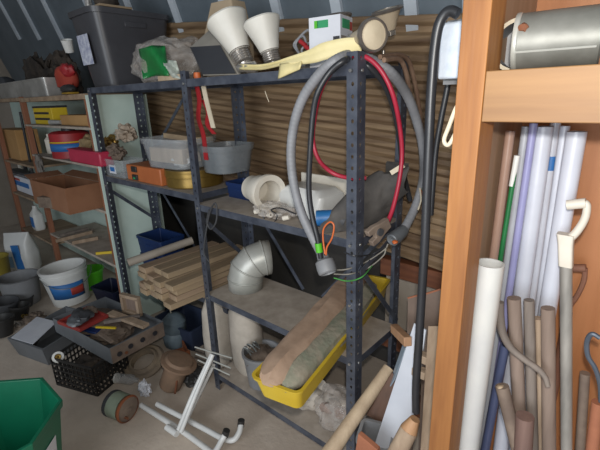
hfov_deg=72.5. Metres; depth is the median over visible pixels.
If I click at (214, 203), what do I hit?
wire hook
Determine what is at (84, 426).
floor
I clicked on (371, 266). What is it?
wire
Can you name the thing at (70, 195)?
cardboard box
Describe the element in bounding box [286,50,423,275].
hose
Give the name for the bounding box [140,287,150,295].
board
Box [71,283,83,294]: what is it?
print
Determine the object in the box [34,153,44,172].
rag
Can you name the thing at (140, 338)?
box
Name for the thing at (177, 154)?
tub
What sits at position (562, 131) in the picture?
pipe
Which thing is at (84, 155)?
box
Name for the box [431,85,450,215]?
cable
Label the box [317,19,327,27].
print
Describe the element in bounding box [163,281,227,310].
board
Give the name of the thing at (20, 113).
rod
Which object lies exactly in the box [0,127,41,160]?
carton
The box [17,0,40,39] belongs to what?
trim
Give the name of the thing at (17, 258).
print
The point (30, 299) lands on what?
plant pot
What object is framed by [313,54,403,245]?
cable
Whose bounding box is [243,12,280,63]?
lamp
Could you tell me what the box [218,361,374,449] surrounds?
shelf
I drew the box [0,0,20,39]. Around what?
trim
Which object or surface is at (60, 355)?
tape roll
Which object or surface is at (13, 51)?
ceiling
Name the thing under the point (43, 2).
trim
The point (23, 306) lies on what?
plant pot
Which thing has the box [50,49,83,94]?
heap
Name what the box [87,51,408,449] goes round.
rack
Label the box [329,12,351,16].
spotlight
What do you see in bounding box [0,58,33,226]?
wall
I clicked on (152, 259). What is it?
crate
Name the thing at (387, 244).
wire
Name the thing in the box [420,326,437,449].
plank
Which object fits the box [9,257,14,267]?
print
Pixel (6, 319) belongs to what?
plant pot
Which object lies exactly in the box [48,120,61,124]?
torch
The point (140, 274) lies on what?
board
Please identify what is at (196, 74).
plug
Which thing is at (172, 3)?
trim
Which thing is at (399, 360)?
sheet
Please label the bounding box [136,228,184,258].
crate
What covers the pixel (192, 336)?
tub
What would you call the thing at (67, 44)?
cup
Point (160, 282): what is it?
board
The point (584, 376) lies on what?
wooden stick
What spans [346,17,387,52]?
spotlight
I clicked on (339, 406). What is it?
clear bag
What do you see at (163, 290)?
board
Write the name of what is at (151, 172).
case
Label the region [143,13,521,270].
wall
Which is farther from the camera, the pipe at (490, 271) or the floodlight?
the floodlight
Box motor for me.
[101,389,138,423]
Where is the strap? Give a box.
[239,37,361,78]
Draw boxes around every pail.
[37,257,90,307]
[241,339,278,390]
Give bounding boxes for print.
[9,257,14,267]
[10,245,24,268]
[15,180,28,188]
[34,112,48,113]
[35,118,49,119]
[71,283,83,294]
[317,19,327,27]
[342,18,349,28]
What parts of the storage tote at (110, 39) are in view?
handle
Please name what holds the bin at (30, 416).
on the floor
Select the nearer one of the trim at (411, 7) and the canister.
the trim at (411, 7)
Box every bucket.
[0,252,10,275]
[0,268,41,303]
[86,264,103,290]
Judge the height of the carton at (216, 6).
0.346 m
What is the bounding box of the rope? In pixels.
[378,52,422,134]
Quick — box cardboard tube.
[127,237,193,266]
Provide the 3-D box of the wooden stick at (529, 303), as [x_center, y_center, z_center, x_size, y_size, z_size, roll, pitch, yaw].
[0.703,0.750,1.227,0.192,1.120,0.035,13,23,39]
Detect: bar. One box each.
[95,326,116,328]
[98,332,113,343]
[103,314,139,323]
[106,310,148,328]
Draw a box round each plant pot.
[0,295,19,313]
[0,313,14,337]
[8,301,30,320]
[20,295,33,306]
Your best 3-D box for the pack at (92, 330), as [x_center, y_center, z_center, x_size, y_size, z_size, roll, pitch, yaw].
[-1.334,0.686,2.622,0.120,0.040,0.050,5,19,20]
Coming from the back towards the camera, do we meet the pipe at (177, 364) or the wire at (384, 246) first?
the pipe at (177, 364)
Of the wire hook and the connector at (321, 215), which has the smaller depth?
the connector at (321, 215)
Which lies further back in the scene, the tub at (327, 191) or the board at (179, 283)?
the board at (179, 283)
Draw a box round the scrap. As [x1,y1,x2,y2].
[70,352,110,382]
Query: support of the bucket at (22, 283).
on the floor
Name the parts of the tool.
handle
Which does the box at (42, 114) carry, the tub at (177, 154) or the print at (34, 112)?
the print at (34, 112)
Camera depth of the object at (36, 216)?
4.31 m
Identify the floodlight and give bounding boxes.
[190,31,241,75]
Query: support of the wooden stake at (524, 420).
on the floor
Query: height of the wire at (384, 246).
0.045 m
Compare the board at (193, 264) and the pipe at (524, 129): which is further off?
the board at (193, 264)
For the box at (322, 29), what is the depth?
1.56 m
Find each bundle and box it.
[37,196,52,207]
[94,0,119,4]
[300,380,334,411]
[318,161,408,233]
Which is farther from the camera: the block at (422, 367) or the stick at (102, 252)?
the stick at (102, 252)
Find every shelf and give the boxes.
[106,172,226,194]
[200,195,395,238]
[210,277,390,356]
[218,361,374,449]
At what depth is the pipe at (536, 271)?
1.17 m
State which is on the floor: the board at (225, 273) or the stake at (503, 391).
the stake at (503, 391)
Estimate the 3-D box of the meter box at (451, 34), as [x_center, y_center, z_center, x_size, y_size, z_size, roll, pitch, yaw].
[0.428,-0.447,1.046,0.142,0.161,0.076,13,23,39]
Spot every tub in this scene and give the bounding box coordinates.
[149,131,212,167]
[155,304,203,350]
[197,141,253,173]
[279,172,345,219]
[500,18,514,69]
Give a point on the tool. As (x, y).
(593, 434)
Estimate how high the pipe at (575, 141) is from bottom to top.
1.557 m
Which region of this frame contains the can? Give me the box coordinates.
[510,4,599,68]
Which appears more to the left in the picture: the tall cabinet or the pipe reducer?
the pipe reducer
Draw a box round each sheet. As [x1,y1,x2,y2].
[11,317,53,343]
[390,332,410,385]
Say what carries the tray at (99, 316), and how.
on the box at (140, 338)
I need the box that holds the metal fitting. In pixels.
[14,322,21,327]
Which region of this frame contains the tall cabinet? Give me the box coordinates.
[429,0,599,449]
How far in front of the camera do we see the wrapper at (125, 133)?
2.65 m
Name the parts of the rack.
post, post, post, post, post, post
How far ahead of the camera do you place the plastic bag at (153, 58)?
2.04 m
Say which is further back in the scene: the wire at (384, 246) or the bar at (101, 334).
the bar at (101, 334)
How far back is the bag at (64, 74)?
2.97 m
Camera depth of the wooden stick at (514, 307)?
1.14 m
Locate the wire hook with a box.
[203,202,217,261]
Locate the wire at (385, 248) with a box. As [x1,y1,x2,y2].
[334,248,386,274]
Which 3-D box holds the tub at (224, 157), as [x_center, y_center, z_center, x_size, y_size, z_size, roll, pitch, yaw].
[-0.391,-0.360,2.172,0.256,0.140,0.266,13,23,39]
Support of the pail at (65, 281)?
on the floor
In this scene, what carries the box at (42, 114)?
on the wooden shelf unit at (114, 108)
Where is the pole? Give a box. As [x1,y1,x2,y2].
[321,364,392,449]
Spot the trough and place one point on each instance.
(297, 398)
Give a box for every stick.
[55,230,92,242]
[59,227,87,237]
[61,228,94,237]
[72,236,97,244]
[96,251,111,254]
[496,300,550,386]
[507,295,525,411]
[523,298,538,449]
[535,316,541,449]
[541,305,555,449]
[575,370,589,449]
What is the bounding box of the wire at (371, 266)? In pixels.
[334,266,371,281]
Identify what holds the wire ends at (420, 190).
hanging from the hose at (325, 266)
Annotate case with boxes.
[126,161,173,185]
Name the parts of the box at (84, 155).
lid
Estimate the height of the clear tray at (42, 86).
0.135 m
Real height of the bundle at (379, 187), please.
0.264 m
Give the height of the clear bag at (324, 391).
0.147 m
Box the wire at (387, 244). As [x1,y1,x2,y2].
[336,244,387,270]
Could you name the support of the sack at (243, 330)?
on the rack
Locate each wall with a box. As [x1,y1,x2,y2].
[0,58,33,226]
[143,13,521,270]
[160,193,411,362]
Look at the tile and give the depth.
1.40 m
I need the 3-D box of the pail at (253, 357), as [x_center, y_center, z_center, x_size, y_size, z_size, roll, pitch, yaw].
[-0.214,0.778,2.321,0.224,0.253,0.224,13,23,39]
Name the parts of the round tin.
lid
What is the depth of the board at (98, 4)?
2.42 m
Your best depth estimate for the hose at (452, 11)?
1.09 m
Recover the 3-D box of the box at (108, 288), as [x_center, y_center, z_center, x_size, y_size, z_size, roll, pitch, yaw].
[-1.657,0.592,3.630,0.316,0.130,0.226,7,20,26]
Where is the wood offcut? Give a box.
[158,74,179,80]
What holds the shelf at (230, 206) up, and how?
attached to the rack
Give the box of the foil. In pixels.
[138,378,151,396]
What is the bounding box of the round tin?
[164,162,223,188]
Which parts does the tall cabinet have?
hanging cord, panel, rail, panel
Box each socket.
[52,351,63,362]
[556,231,574,268]
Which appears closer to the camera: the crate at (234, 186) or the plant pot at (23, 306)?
the crate at (234, 186)
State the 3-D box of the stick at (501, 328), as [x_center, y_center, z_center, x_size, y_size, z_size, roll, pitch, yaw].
[0.593,0.316,1.093,0.161,0.204,0.025,13,23,39]
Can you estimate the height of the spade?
1.406 m
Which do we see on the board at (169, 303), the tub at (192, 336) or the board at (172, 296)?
the board at (172, 296)
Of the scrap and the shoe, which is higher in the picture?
the shoe
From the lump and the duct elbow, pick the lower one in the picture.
the lump
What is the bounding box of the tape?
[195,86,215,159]
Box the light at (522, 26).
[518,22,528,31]
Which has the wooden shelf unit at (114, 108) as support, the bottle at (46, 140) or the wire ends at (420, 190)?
the bottle at (46, 140)
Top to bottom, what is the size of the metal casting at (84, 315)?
0.058 m
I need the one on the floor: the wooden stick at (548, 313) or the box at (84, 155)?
the wooden stick at (548, 313)
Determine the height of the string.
0.134 m
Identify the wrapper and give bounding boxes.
[104,134,118,146]
[105,143,127,160]
[114,123,137,142]
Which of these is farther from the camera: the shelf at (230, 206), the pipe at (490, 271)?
the shelf at (230, 206)
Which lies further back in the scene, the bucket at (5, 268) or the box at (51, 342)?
the bucket at (5, 268)
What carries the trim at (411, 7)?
attached to the wall at (267, 123)
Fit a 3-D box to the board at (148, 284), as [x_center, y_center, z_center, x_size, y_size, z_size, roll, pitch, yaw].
[-0.680,0.279,2.463,0.079,0.032,0.514,14,23,41]
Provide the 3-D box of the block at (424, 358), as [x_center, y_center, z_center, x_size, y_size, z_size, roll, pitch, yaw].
[0.430,0.465,1.441,0.050,0.030,0.035,13,23,39]
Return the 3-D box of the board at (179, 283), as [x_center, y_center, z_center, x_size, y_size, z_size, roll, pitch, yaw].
[-0.519,0.267,2.368,0.079,0.032,0.542,13,23,40]
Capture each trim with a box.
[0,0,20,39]
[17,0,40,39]
[40,0,63,39]
[123,0,132,9]
[167,0,183,32]
[269,0,283,31]
[329,0,343,12]
[380,254,441,288]
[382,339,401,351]
[385,275,435,330]
[403,0,418,31]
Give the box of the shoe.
[60,84,78,93]
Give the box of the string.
[322,221,334,254]
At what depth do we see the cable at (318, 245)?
1.44 m
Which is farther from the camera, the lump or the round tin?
the lump
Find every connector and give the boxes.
[293,29,309,68]
[316,210,345,225]
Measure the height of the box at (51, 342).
0.148 m
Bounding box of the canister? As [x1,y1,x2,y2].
[48,128,88,158]
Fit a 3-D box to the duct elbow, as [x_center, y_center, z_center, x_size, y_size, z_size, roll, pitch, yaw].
[-0.292,0.226,2.316,0.250,0.269,0.206,-6,18,-11]
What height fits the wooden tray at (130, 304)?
0.140 m
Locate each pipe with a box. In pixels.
[159,350,196,393]
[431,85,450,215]
[459,258,504,449]
[479,126,528,449]
[480,342,508,449]
[489,130,514,259]
[491,123,537,389]
[493,126,553,449]
[508,123,560,449]
[525,126,570,390]
[525,131,587,397]
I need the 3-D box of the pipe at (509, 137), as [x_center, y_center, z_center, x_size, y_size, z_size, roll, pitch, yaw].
[0.582,0.488,1.337,0.044,1.557,0.024,13,23,39]
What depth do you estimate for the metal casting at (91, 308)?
2.74 m
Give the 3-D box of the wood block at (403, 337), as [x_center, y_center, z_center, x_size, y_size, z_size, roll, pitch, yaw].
[0.385,0.419,1.564,0.030,0.065,0.155,-4,18,-6]
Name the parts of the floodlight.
glass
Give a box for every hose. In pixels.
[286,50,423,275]
[412,5,461,414]
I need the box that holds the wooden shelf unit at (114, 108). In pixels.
[0,93,164,314]
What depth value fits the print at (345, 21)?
1.56 m
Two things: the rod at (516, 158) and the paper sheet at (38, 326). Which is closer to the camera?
the rod at (516, 158)
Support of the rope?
hanging from the rack
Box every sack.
[3,232,41,270]
[202,298,232,372]
[228,310,263,375]
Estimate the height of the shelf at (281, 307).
0.003 m
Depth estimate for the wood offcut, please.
2.04 m
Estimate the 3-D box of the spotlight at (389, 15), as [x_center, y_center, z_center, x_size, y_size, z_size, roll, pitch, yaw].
[0.316,-0.745,1.490,0.116,0.109,0.112,13,23,39]
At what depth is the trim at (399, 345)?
2.17 m
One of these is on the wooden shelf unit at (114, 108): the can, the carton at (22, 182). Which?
the carton at (22, 182)
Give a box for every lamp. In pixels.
[207,6,253,65]
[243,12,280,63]
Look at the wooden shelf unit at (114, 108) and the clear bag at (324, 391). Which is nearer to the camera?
the clear bag at (324, 391)
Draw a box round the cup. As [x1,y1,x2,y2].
[60,39,73,52]
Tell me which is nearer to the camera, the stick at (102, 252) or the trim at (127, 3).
the trim at (127, 3)
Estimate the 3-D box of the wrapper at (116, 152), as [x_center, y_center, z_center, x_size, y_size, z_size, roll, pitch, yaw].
[-1.246,-0.494,2.768,0.189,0.127,0.110,13,23,39]
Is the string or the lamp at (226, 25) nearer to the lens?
the string
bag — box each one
[54,63,78,87]
[139,45,179,78]
[253,207,295,221]
[319,397,350,418]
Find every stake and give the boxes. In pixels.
[495,383,515,449]
[514,410,534,449]
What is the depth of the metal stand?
2.10 m
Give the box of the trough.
[252,274,389,407]
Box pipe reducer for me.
[241,174,284,211]
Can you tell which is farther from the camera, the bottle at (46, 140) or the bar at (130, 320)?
the bottle at (46, 140)
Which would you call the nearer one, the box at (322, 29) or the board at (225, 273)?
the box at (322, 29)
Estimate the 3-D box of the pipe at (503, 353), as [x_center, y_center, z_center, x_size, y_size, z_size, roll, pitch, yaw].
[0.588,0.800,1.329,0.066,0.967,0.026,13,23,39]
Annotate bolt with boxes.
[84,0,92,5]
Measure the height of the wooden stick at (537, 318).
1.062 m
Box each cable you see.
[306,55,411,258]
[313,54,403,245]
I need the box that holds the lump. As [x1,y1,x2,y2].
[21,311,46,324]
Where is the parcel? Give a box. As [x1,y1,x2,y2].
[60,114,87,125]
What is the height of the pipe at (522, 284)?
1.567 m
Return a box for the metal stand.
[139,346,244,449]
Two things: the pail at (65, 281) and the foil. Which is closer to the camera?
the foil
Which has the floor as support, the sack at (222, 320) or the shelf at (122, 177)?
the sack at (222, 320)
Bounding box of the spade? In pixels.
[556,198,590,449]
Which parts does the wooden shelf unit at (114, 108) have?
panel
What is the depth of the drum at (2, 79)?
4.04 m
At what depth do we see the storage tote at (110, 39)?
2.53 m
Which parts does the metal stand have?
cross rod, cross rod, cross rod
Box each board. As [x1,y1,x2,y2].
[95,3,131,9]
[138,241,218,273]
[138,271,153,278]
[139,280,147,289]
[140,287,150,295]
[144,280,153,289]
[147,272,161,281]
[153,242,229,274]
[153,254,236,287]
[154,285,169,293]
[154,291,169,299]
[161,244,242,278]
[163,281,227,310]
[165,256,235,291]
[169,276,227,301]
[170,269,229,295]
[366,372,395,421]
[375,323,426,447]
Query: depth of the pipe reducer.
1.90 m
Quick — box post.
[388,415,419,449]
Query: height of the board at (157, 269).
0.032 m
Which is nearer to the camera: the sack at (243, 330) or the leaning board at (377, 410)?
the leaning board at (377, 410)
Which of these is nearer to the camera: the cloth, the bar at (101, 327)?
the bar at (101, 327)
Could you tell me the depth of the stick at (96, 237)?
3.54 m
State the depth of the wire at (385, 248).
1.55 m
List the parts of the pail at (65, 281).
wire handle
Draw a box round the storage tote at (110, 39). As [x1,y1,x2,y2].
[67,5,168,86]
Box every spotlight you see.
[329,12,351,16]
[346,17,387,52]
[371,4,403,36]
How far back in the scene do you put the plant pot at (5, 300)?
3.40 m
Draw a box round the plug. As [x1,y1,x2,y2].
[194,72,200,77]
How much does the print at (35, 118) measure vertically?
0.017 m
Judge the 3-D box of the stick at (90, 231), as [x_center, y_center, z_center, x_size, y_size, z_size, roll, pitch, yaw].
[-2.025,0.102,3.673,0.018,0.030,0.306,13,23,40]
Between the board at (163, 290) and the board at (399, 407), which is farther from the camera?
the board at (163, 290)
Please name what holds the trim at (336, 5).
attached to the wall at (267, 123)
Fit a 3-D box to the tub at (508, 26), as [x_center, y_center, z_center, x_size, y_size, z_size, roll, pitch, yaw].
[0.525,-0.421,0.968,0.117,0.117,0.114,9,21,31]
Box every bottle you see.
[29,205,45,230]
[44,134,51,153]
[113,373,120,382]
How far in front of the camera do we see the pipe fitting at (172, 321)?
2.84 m
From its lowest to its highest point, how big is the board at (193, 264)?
0.032 m
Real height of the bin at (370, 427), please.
0.472 m
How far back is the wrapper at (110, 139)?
2.77 m
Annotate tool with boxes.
[584,332,599,449]
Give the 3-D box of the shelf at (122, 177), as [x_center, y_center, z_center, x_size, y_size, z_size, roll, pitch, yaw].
[-0.832,-0.289,2.582,1.042,0.003,0.345,13,23,39]
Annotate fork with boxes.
[556,264,587,400]
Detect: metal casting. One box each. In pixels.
[66,317,83,326]
[67,307,94,322]
[84,305,97,313]
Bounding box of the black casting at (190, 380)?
[183,364,205,387]
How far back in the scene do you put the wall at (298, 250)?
3.05 m
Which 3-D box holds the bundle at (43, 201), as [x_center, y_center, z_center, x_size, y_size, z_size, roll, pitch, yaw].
[-1.759,-0.197,3.097,0.300,0.080,0.250,3,18,16]
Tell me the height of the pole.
0.283 m
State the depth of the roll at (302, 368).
1.56 m
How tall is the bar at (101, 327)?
0.010 m
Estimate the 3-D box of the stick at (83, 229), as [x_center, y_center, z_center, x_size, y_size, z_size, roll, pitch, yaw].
[-2.089,0.069,3.786,0.019,0.030,0.248,13,23,39]
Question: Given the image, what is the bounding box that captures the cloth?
[78,134,91,147]
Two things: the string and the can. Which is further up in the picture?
the can
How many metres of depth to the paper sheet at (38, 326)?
2.88 m
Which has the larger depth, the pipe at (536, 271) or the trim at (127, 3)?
the trim at (127, 3)
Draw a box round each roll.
[260,273,366,386]
[281,282,376,392]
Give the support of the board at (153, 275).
on the board at (148, 284)
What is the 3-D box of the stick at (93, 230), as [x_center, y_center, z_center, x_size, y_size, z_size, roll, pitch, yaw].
[-2.018,0.085,3.726,0.018,0.030,0.292,10,21,34]
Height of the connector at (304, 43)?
0.162 m
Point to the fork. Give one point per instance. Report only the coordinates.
(582, 268)
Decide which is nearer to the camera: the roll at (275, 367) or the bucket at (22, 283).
the roll at (275, 367)
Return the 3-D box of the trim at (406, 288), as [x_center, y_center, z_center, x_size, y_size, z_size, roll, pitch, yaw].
[0.736,0.441,2.006,0.700,0.340,0.020,13,23,39]
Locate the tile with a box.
[356,431,379,449]
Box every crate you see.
[50,342,128,396]
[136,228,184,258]
[140,252,157,262]
[225,177,249,200]
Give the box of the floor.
[0,221,420,449]
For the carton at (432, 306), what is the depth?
1.66 m
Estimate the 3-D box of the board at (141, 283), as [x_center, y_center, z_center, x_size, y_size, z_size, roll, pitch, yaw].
[-0.718,0.285,2.561,0.079,0.032,0.566,14,24,42]
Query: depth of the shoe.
2.77 m
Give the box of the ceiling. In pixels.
[0,0,536,93]
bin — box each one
[0,377,62,449]
[356,418,392,449]
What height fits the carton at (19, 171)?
0.190 m
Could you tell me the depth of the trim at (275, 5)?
2.13 m
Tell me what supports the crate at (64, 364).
on the floor
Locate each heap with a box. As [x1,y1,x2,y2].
[22,52,52,79]
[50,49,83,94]
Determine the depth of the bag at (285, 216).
1.80 m
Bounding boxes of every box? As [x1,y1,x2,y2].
[7,306,77,364]
[24,169,102,214]
[53,297,164,363]
[67,147,114,166]
[90,278,119,302]
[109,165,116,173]
[309,14,351,67]
[438,19,461,84]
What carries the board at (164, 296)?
on the board
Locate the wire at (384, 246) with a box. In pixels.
[344,246,384,256]
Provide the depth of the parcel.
3.02 m
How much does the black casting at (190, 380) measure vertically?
0.111 m
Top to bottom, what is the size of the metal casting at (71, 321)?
0.040 m
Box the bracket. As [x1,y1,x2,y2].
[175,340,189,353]
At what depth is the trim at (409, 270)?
2.00 m
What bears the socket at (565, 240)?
attached to the spade
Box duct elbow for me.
[227,240,272,294]
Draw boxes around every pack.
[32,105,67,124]
[83,327,100,336]
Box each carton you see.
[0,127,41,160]
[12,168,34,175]
[13,173,36,195]
[205,0,253,76]
[407,288,440,449]
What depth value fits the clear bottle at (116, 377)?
2.53 m
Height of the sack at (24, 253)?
0.449 m
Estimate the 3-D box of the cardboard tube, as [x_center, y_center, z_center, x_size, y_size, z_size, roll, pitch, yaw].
[-0.908,0.171,2.677,0.428,0.112,0.052,-12,20,-29]
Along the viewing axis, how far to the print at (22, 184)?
4.22 m
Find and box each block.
[390,324,411,346]
[411,366,425,379]
[413,351,426,364]
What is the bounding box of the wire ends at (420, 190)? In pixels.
[417,188,421,209]
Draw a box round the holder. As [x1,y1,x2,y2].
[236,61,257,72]
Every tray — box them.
[0,77,66,98]
[57,306,107,331]
[119,292,142,316]
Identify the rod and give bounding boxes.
[19,112,33,173]
[498,155,519,261]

